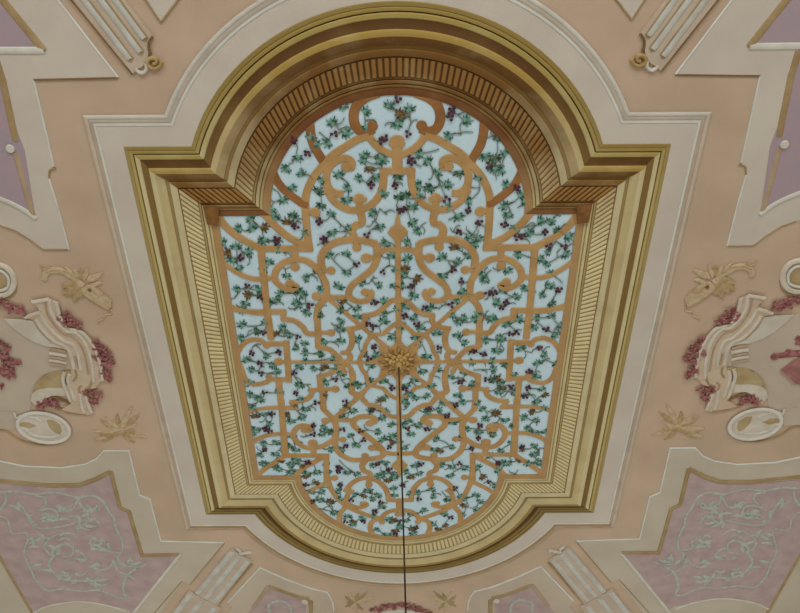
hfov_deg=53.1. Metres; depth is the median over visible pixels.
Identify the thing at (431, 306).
sprig
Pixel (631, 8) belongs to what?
panel
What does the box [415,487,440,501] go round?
sprig
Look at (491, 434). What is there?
sprig
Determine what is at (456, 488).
sprig
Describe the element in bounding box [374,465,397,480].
sprig
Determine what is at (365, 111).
sprig
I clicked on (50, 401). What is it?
flower spray
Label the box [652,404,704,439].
acanthus spray
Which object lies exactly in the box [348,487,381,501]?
sprig
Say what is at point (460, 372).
sprig
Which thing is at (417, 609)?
garland
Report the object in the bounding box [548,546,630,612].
console
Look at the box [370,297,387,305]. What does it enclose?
sprig
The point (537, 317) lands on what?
sprig
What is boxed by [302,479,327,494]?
sprig
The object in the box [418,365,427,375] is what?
sprig
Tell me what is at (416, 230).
sprig
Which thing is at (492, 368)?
sprig
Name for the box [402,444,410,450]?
sprig
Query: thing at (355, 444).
sprig
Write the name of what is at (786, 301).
flower spray
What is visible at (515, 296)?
sprig
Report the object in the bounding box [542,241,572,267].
sprig
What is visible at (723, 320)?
flower spray
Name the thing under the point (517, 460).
sprig
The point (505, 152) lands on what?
sprig
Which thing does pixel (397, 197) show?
sprig
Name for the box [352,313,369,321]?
sprig
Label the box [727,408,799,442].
scroll
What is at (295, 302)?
sprig
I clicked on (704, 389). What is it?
flower spray
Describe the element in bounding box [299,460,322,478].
sprig
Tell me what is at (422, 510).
sprig
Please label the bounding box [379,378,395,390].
sprig
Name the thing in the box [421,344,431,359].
sprig
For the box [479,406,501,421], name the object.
sprig
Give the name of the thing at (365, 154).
sprig
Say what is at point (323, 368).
sprig
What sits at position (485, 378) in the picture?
sprig
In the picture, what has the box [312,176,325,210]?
sprig
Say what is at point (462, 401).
sprig
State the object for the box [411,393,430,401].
sprig
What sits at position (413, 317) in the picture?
sprig
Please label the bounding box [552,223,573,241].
sprig
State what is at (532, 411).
sprig
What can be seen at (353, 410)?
sprig
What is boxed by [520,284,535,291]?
sprig
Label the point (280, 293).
sprig
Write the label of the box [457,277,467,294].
sprig
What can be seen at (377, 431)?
sprig
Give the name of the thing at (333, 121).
sprig
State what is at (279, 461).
sprig
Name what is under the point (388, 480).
sprig
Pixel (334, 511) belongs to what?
sprig
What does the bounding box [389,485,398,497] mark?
sprig
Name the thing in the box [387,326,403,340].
sprig
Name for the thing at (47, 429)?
scroll
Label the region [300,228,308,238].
sprig
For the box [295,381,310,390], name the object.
sprig
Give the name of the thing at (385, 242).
sprig
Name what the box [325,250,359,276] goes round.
sprig
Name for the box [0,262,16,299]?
scroll
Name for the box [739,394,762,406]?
flower spray
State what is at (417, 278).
sprig
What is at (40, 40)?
panel
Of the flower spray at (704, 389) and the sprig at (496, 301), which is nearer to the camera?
the sprig at (496, 301)
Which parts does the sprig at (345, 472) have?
stem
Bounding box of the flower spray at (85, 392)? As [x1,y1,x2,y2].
[82,389,102,404]
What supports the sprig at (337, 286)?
attached to the panel at (424, 111)
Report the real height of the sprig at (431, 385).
0.009 m
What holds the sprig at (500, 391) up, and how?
attached to the panel at (424, 111)
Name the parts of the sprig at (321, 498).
stem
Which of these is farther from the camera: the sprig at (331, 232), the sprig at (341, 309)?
the sprig at (341, 309)
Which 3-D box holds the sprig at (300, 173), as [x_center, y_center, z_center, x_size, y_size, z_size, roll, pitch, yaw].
[-0.657,-0.900,5.512,0.118,0.009,0.075,33,-60,-22]
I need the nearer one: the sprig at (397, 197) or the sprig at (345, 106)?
the sprig at (345, 106)
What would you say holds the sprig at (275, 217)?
attached to the panel at (424, 111)
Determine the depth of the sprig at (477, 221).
5.73 m
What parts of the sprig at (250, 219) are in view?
stem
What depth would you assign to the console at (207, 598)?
8.24 m
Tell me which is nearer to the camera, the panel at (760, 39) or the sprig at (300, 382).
the panel at (760, 39)
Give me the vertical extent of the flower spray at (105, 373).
0.034 m
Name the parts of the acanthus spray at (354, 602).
blade, blade, blade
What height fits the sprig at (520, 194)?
0.018 m
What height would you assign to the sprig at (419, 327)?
0.018 m
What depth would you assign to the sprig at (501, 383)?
6.63 m
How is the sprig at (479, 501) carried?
attached to the panel at (424, 111)
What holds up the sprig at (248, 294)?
attached to the panel at (424, 111)
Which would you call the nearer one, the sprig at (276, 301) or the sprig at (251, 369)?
the sprig at (276, 301)
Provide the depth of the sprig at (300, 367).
6.57 m
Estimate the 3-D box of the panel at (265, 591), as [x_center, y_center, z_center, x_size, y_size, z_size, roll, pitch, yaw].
[-1.443,3.986,9.052,1.674,0.025,2.965,23,-57,-16]
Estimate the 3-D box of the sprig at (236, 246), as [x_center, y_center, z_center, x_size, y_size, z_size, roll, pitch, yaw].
[-1.233,-0.374,5.887,0.278,0.019,0.254,22,-57,-15]
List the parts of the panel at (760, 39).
moulding, moulding, moulding, moulding, scroll knob, moulding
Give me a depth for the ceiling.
6.04 m
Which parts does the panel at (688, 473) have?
moulding, moulding, moulding, moulding, moulding, moulding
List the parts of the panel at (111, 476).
moulding, moulding, moulding, moulding, moulding, moulding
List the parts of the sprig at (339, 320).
stem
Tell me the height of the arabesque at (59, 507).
0.010 m
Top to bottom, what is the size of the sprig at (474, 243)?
0.009 m
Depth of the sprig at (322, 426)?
6.95 m
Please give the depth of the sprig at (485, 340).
6.36 m
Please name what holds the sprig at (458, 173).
attached to the panel at (424, 111)
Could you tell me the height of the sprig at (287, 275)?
0.009 m
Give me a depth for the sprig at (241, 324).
6.29 m
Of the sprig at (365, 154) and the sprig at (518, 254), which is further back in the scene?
the sprig at (518, 254)
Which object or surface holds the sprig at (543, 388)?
attached to the panel at (424, 111)
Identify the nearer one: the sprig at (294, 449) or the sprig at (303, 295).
the sprig at (303, 295)
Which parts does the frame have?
rail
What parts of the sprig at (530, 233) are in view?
stem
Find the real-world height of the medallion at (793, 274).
0.021 m
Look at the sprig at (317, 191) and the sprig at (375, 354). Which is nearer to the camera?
the sprig at (317, 191)
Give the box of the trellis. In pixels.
[219,96,576,534]
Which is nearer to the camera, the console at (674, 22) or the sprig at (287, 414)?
the console at (674, 22)
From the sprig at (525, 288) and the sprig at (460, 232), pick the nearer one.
the sprig at (460, 232)
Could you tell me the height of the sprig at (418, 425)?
0.018 m
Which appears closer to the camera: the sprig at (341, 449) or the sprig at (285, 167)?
the sprig at (285, 167)
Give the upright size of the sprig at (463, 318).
0.009 m
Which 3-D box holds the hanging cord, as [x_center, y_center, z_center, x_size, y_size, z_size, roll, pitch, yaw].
[0.021,1.400,5.168,0.066,3.120,0.011,0,-54,0]
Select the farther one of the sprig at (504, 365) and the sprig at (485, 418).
the sprig at (485, 418)
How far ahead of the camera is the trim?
5.63 m
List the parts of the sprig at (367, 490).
stem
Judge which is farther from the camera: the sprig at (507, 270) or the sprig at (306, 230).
the sprig at (507, 270)
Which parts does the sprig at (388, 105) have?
stem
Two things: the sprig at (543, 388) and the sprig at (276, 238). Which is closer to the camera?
the sprig at (276, 238)
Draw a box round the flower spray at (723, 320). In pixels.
[714,307,740,326]
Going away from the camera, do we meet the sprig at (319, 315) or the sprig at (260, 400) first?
the sprig at (319, 315)
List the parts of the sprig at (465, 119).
stem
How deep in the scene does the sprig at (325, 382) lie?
6.61 m
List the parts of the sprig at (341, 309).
stem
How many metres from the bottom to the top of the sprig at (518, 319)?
0.019 m
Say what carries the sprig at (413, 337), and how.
attached to the panel at (424, 111)
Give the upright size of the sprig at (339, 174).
0.009 m
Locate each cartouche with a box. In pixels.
[0,297,103,415]
[694,294,799,412]
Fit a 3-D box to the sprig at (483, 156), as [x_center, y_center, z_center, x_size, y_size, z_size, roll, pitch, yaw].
[0.616,-1.062,5.398,0.166,0.010,0.245,0,-54,0]
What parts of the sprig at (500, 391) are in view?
stem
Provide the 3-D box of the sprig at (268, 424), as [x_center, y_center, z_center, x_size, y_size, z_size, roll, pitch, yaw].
[-1.196,1.019,6.898,0.224,0.019,0.341,9,-55,-6]
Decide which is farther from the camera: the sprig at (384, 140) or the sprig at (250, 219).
the sprig at (250, 219)
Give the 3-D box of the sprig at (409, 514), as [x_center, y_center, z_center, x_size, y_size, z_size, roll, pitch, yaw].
[0.080,2.011,7.627,0.094,0.009,0.179,29,-59,-19]
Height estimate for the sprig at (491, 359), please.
0.009 m
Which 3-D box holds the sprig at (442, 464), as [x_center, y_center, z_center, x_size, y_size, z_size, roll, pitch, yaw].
[0.473,1.455,7.219,0.261,0.019,0.241,-33,-60,21]
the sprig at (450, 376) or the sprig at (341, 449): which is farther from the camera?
the sprig at (341, 449)
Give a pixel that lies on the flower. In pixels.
(791, 371)
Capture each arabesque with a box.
[0,490,147,598]
[653,486,799,596]
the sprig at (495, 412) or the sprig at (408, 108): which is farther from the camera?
the sprig at (495, 412)
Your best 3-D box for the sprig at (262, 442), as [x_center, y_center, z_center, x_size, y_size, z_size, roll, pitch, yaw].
[-1.163,1.265,7.077,0.244,0.018,0.235,0,-54,0]
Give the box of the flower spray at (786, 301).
[771,294,799,312]
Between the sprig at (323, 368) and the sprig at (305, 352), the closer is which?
the sprig at (305, 352)
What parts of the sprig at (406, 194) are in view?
stem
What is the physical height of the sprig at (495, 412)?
0.010 m
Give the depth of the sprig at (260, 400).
6.76 m
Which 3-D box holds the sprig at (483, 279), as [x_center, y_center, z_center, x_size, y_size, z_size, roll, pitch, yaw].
[0.632,-0.229,6.002,0.102,0.009,0.156,0,-54,0]
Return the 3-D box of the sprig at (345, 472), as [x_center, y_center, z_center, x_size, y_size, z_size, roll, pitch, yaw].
[-0.493,1.498,7.247,0.281,0.019,0.156,35,-61,-23]
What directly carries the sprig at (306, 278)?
attached to the panel at (424, 111)
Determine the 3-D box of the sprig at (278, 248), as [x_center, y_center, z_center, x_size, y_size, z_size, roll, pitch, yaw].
[-0.871,-0.397,5.877,0.081,0.009,0.158,-32,-60,21]
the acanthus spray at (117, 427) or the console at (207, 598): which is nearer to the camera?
the acanthus spray at (117, 427)
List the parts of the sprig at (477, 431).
stem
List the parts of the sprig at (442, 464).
stem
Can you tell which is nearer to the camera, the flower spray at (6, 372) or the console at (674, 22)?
the console at (674, 22)
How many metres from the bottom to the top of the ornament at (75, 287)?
0.022 m
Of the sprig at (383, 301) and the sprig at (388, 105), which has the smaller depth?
the sprig at (388, 105)
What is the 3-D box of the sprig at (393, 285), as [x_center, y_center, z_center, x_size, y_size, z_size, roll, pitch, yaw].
[-0.022,-0.207,6.017,0.170,0.009,0.205,28,-59,-19]
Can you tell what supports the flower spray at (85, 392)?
attached to the ceiling
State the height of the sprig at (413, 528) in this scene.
0.019 m
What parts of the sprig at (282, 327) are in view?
stem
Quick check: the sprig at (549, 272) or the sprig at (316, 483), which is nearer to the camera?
the sprig at (549, 272)
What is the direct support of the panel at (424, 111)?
attached to the ceiling
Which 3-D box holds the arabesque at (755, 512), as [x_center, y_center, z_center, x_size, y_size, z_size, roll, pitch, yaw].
[3.172,2.349,7.874,1.268,0.010,1.692,0,-54,0]
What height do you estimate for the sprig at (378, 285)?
0.009 m
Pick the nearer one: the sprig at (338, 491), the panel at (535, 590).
the sprig at (338, 491)
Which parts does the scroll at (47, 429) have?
plate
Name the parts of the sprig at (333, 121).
stem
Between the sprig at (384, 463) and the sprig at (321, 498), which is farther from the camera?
the sprig at (321, 498)
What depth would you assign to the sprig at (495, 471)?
7.18 m
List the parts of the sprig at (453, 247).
stem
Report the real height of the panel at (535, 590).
0.026 m
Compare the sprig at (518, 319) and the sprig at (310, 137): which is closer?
the sprig at (310, 137)
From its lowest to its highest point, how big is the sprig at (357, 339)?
0.009 m
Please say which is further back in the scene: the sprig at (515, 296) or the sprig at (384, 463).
the sprig at (384, 463)
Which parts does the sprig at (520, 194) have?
stem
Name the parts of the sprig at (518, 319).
stem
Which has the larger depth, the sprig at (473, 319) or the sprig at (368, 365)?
the sprig at (368, 365)
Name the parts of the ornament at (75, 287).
stem, blade, blade, blade, blade, blade, blade, blade, blade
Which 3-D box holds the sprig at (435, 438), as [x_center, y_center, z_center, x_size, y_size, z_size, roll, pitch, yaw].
[0.348,1.237,7.066,0.258,0.009,0.198,31,-60,-21]
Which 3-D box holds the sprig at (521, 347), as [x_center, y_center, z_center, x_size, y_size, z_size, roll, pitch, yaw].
[1.060,0.365,6.429,0.283,0.019,0.155,0,-54,0]
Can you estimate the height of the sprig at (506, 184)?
0.019 m
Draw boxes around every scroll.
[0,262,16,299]
[0,411,71,445]
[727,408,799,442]
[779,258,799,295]
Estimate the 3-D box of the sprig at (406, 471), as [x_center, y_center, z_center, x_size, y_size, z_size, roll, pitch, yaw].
[0.140,1.492,7.245,0.255,0.018,0.189,-32,-60,21]
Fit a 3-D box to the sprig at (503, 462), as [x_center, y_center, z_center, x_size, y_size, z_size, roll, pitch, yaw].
[0.929,1.413,7.195,0.069,0.010,0.106,0,-54,0]
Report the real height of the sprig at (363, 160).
0.019 m
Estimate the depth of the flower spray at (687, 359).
6.45 m
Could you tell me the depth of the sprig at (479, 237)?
5.80 m
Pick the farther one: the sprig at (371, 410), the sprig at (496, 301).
the sprig at (371, 410)
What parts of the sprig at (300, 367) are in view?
stem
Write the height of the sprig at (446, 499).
0.009 m
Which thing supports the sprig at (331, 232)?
attached to the panel at (424, 111)
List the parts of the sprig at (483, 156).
stem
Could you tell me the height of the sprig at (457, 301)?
0.009 m
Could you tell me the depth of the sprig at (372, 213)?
5.73 m
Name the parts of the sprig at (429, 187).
stem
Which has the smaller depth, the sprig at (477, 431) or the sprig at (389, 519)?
the sprig at (477, 431)
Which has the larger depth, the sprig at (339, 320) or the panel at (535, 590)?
the panel at (535, 590)
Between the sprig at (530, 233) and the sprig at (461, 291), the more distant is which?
the sprig at (461, 291)
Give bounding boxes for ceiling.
[0,0,799,612]
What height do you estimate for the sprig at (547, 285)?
0.019 m
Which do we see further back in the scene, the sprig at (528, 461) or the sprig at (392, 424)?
the sprig at (528, 461)
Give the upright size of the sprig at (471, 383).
0.009 m
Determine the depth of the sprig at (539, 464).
7.14 m
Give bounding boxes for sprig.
[221,238,253,272]
[230,283,262,315]
[233,216,280,245]
[236,319,267,342]
[241,355,277,369]
[245,379,254,386]
[246,366,281,376]
[246,388,283,400]
[247,396,265,411]
[249,344,281,359]
[249,411,275,436]
[256,439,281,457]
[257,237,282,244]
[258,258,274,273]
[258,458,284,471]
[259,459,299,475]
[269,296,283,306]
[270,188,288,214]
[271,210,301,229]
[273,324,300,350]
[274,243,290,255]
[274,288,303,297]
[281,162,292,174]
[282,267,291,278]
[285,404,306,424]
[285,458,310,475]
[287,184,297,191]
[288,297,299,310]
[288,436,302,452]
[290,136,303,163]
[291,364,303,396]
[295,167,312,179]
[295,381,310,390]
[296,291,315,317]
[296,396,319,412]
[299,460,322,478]
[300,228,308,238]
[300,340,325,357]
[300,423,315,437]
[301,356,335,364]
[302,270,324,292]
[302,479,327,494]
[304,131,322,156]
[310,364,338,375]
[310,495,336,515]
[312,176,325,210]
[315,210,351,241]
[317,305,326,318]
[318,424,326,436]
[319,116,352,148]
[319,317,345,347]
[319,499,338,515]
[321,370,357,388]
[323,446,334,452]
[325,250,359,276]
[325,427,345,436]
[332,169,352,205]
[332,482,343,500]
[333,281,344,289]
[335,460,360,477]
[336,298,361,313]
[339,103,348,111]
[339,399,357,418]
[339,444,348,452]
[342,513,366,526]
[347,433,365,447]
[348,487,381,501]
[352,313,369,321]
[353,155,384,189]
[355,334,367,357]
[355,377,373,388]
[358,424,382,435]
[359,150,389,164]
[359,275,382,288]
[361,105,375,131]
[363,208,394,237]
[365,316,390,332]
[365,364,374,372]
[365,397,390,421]
[366,344,379,360]
[369,460,389,467]
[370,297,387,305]
[372,500,386,513]
[373,134,387,144]
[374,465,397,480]
[374,471,398,483]
[374,516,402,536]
[377,432,403,449]
[378,188,389,198]
[379,252,394,274]
[379,305,402,317]
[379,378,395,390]
[381,239,395,248]
[383,96,407,130]
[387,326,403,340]
[387,421,401,427]
[389,266,409,288]
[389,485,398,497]
[391,173,403,189]
[393,193,402,213]
[395,103,417,137]
[395,524,418,535]
[398,299,411,310]
[399,190,426,227]
[401,253,422,299]
[401,312,417,321]
[401,377,418,391]
[401,397,409,409]
[401,418,423,436]
[402,236,410,247]
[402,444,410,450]
[403,391,412,396]
[403,461,424,479]
[404,513,413,522]
[407,148,438,161]
[407,158,420,166]
[410,336,422,347]
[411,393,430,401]
[413,222,425,235]
[413,321,428,331]
[415,155,453,202]
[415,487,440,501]
[416,508,428,513]
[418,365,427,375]
[419,406,449,418]
[421,301,453,311]
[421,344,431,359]
[424,328,442,335]
[425,365,443,389]
[430,435,455,454]
[431,510,453,530]
[436,243,470,280]
[437,106,473,140]
[439,401,458,407]
[439,460,469,478]
[442,201,464,221]
[442,491,451,502]
[447,310,468,323]
[448,171,463,178]
[448,374,464,379]
[448,419,462,424]
[449,486,461,498]
[450,225,475,241]
[452,331,468,346]
[452,371,471,384]
[453,294,471,304]
[453,315,477,326]
[453,391,462,397]
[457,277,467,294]
[458,399,480,405]
[459,492,484,516]
[465,174,482,213]
[465,423,486,440]
[468,230,483,241]
[468,349,486,356]
[468,380,477,388]
[469,235,478,247]
[469,357,495,366]
[469,464,486,480]
[473,365,496,372]
[474,311,498,323]
[475,220,485,229]
[478,132,500,165]
[478,267,490,284]
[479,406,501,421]
[482,333,505,353]
[483,480,496,488]
[484,287,501,307]
[484,310,496,319]
[484,373,502,395]
[486,153,504,179]
[486,452,500,473]
[487,431,496,437]
[488,374,514,391]
[490,408,509,422]
[493,267,512,274]
[495,314,524,354]
[495,387,549,404]
[495,457,521,466]
[497,149,508,175]
[497,440,511,452]
[498,189,524,227]
[498,289,521,309]
[500,363,517,376]
[501,459,506,467]
[502,180,520,191]
[509,214,555,233]
[512,251,544,263]
[514,228,548,243]
[515,345,549,358]
[519,413,546,434]
[519,443,544,457]
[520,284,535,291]
[523,458,542,466]
[525,358,556,379]
[525,385,545,391]
[528,405,548,415]
[528,450,541,465]
[531,312,562,338]
[539,280,562,307]
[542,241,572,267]
[546,269,562,283]
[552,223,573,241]
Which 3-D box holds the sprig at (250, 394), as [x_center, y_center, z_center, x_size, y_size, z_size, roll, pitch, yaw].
[-1.129,0.753,6.705,0.336,0.018,0.148,-5,-54,3]
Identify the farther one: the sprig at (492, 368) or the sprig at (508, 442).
the sprig at (508, 442)
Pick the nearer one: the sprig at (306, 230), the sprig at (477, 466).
the sprig at (306, 230)
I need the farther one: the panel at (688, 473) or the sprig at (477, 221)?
the panel at (688, 473)
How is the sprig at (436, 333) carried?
attached to the panel at (424, 111)
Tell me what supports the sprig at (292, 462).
attached to the panel at (424, 111)
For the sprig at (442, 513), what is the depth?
7.67 m
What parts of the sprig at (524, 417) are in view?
stem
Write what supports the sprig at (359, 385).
attached to the panel at (424, 111)
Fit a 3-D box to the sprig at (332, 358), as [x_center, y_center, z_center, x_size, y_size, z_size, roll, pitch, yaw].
[-0.650,0.432,6.479,0.302,0.009,0.082,-6,-54,4]
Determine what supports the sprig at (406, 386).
attached to the panel at (424, 111)
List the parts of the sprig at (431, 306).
stem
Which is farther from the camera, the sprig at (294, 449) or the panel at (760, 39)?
the sprig at (294, 449)
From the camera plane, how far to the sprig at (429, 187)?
5.55 m
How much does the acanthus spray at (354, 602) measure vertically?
0.009 m
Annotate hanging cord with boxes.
[398,367,406,612]
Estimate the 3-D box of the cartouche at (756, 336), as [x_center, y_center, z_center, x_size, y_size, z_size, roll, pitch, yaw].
[3.198,0.469,6.511,1.649,0.024,1.419,0,-54,0]
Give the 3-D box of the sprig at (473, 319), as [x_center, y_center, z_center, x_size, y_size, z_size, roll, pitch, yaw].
[0.523,0.110,6.249,0.221,0.009,0.090,-11,-55,8]
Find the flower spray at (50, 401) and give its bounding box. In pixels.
[35,398,59,409]
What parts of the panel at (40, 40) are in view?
moulding, scroll knob, moulding, moulding, moulding, moulding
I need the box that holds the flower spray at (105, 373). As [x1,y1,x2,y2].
[91,339,114,382]
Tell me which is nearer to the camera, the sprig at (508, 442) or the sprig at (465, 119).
the sprig at (465, 119)
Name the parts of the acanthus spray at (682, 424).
blade, blade, blade, blade, blade, blade, stem, blade, blade, blade, blade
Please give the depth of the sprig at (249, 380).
6.62 m
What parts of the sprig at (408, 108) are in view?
stem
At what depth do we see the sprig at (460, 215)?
5.69 m
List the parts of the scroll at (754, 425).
plate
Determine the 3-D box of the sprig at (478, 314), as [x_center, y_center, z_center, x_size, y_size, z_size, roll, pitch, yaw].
[0.661,0.089,6.234,0.219,0.009,0.112,22,-57,-15]
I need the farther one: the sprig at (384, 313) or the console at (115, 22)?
the sprig at (384, 313)
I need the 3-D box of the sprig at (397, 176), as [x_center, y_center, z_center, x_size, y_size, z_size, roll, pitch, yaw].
[-0.017,-0.871,5.529,0.086,0.019,0.145,0,-54,0]
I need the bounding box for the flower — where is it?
[770,335,799,384]
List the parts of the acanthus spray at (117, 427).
blade, blade, blade, blade, blade, stem, blade, blade, blade, blade, blade, blade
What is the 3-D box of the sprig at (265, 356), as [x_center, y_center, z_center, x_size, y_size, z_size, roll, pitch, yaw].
[-1.084,0.377,6.433,0.252,0.019,0.151,14,-55,-10]
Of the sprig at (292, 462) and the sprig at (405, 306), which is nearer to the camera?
the sprig at (405, 306)
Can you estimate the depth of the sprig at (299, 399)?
6.78 m
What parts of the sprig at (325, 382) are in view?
stem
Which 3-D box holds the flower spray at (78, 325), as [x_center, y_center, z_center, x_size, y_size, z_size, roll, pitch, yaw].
[-2.578,0.117,6.235,0.145,0.034,0.196,-29,-59,19]
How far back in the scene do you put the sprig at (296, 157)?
5.42 m
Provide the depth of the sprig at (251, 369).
6.55 m
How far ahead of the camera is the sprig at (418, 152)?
5.41 m
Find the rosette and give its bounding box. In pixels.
[369,338,428,383]
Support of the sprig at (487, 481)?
attached to the panel at (424, 111)
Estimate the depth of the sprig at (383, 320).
6.25 m
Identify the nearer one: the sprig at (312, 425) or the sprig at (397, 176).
the sprig at (397, 176)
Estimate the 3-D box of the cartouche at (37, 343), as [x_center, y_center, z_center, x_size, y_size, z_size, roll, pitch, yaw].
[-3.217,0.502,6.518,1.649,0.025,1.419,0,-54,0]
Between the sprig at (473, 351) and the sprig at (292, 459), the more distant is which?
the sprig at (292, 459)
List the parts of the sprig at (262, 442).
stem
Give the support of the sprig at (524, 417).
attached to the panel at (424, 111)
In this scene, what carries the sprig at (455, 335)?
attached to the panel at (424, 111)
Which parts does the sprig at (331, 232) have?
stem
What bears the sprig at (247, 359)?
attached to the panel at (424, 111)
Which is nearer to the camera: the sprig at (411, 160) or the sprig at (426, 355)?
the sprig at (411, 160)
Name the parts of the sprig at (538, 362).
stem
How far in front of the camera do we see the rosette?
6.46 m
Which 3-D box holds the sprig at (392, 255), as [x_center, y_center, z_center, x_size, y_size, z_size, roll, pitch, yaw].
[-0.085,-0.320,5.929,0.140,0.018,0.209,0,-54,0]
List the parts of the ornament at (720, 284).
blade, blade, blade, blade, blade, blade, blade, blade, stem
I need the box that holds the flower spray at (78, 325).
[56,310,82,329]
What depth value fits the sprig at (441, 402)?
6.76 m
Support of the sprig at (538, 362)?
attached to the panel at (424, 111)
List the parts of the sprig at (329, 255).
stem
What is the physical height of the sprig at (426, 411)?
0.019 m
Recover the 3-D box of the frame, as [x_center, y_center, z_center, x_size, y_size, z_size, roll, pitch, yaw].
[-0.010,0.448,6.467,3.684,0.058,5.635,0,-54,0]
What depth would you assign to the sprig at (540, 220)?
5.73 m
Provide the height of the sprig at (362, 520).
0.019 m
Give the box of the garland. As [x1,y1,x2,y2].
[369,602,432,612]
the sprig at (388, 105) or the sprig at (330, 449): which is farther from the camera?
the sprig at (330, 449)
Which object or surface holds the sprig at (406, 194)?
attached to the panel at (424, 111)
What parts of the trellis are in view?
knob, knob, knob, knob, knob, knob, knob, knob, knob, knob, knob, knob, knob, knob, knob, knob, knob, knob, knob, knob, knob, knob, knob, knob, knob, knob, knob, knob, knob, knob, knob, knob, knob, knob, knob, knob, knob, knob, knob, knob, knob, knob, knob, knob, knob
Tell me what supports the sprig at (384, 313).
attached to the panel at (424, 111)
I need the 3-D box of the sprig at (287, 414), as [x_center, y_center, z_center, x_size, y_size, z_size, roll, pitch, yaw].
[-0.917,0.921,6.834,0.204,0.009,0.241,-24,-57,16]
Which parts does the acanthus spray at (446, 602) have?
blade, blade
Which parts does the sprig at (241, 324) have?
stem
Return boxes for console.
[71,0,163,74]
[172,547,252,612]
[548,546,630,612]
[630,0,718,71]
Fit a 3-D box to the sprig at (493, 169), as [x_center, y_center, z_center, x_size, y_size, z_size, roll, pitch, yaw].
[0.651,-0.955,5.470,0.133,0.019,0.198,0,-54,0]
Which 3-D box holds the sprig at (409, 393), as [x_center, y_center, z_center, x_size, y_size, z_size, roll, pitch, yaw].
[0.071,0.728,6.696,0.066,0.009,0.090,28,-59,-19]
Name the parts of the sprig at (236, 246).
stem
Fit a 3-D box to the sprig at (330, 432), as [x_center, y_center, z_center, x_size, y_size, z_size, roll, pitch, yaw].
[-0.561,1.093,6.953,0.179,0.019,0.113,0,-54,0]
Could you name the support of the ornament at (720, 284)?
attached to the ceiling
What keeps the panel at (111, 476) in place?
attached to the ceiling
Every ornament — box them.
[40,265,112,324]
[684,261,756,321]
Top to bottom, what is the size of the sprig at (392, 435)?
0.019 m
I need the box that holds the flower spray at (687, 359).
[682,335,706,379]
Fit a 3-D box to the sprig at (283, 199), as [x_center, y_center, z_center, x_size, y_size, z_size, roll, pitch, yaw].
[-0.866,-0.727,5.638,0.151,0.009,0.218,16,-56,-12]
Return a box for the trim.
[83,0,711,586]
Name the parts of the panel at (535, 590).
moulding, moulding, moulding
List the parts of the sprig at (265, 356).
stem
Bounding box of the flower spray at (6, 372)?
[0,339,21,389]
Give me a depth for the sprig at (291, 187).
5.56 m
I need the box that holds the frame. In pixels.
[124,1,670,572]
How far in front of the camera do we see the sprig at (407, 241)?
5.82 m
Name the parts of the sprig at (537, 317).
stem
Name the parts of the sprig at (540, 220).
stem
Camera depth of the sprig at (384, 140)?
5.34 m
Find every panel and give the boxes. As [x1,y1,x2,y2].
[0,0,118,249]
[0,450,224,612]
[145,0,178,22]
[220,95,575,535]
[227,567,334,612]
[467,566,574,612]
[576,447,799,612]
[615,0,644,19]
[675,0,799,246]
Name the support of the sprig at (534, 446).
attached to the panel at (424, 111)
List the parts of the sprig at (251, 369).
stem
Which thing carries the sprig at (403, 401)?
attached to the panel at (424, 111)
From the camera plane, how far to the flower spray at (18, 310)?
6.15 m
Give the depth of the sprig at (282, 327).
6.32 m
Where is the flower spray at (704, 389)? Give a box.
[695,386,715,401]
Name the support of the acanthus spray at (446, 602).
attached to the ceiling
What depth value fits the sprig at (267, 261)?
5.92 m
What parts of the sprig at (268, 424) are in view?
stem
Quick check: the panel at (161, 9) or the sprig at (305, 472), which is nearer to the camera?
the panel at (161, 9)
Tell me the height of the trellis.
0.010 m
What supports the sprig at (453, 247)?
attached to the panel at (424, 111)
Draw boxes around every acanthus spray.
[94,406,146,442]
[345,591,371,612]
[429,591,455,612]
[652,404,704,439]
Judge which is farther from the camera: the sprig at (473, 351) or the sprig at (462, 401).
the sprig at (462, 401)
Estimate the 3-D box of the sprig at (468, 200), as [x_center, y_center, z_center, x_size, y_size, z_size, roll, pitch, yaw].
[0.504,-0.791,5.589,0.098,0.018,0.334,15,-55,-11]
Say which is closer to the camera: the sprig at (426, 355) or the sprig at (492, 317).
the sprig at (492, 317)
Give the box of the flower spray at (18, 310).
[0,297,25,316]
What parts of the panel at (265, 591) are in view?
moulding, moulding, moulding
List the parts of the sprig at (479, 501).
stem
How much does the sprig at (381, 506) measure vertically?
0.019 m
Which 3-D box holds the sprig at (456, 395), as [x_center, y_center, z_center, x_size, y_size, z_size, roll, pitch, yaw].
[0.485,0.747,6.710,0.083,0.009,0.076,-16,-56,11]
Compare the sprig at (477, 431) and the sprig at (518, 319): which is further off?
the sprig at (477, 431)
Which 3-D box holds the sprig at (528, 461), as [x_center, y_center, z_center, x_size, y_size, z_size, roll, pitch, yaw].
[1.209,1.404,7.189,0.209,0.009,0.114,0,-54,0]
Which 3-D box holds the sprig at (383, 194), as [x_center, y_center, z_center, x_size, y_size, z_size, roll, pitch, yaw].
[-0.123,-0.794,5.591,0.095,0.009,0.068,32,-60,-21]
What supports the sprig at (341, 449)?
attached to the panel at (424, 111)
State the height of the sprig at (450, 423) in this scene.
0.009 m
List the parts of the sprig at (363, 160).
stem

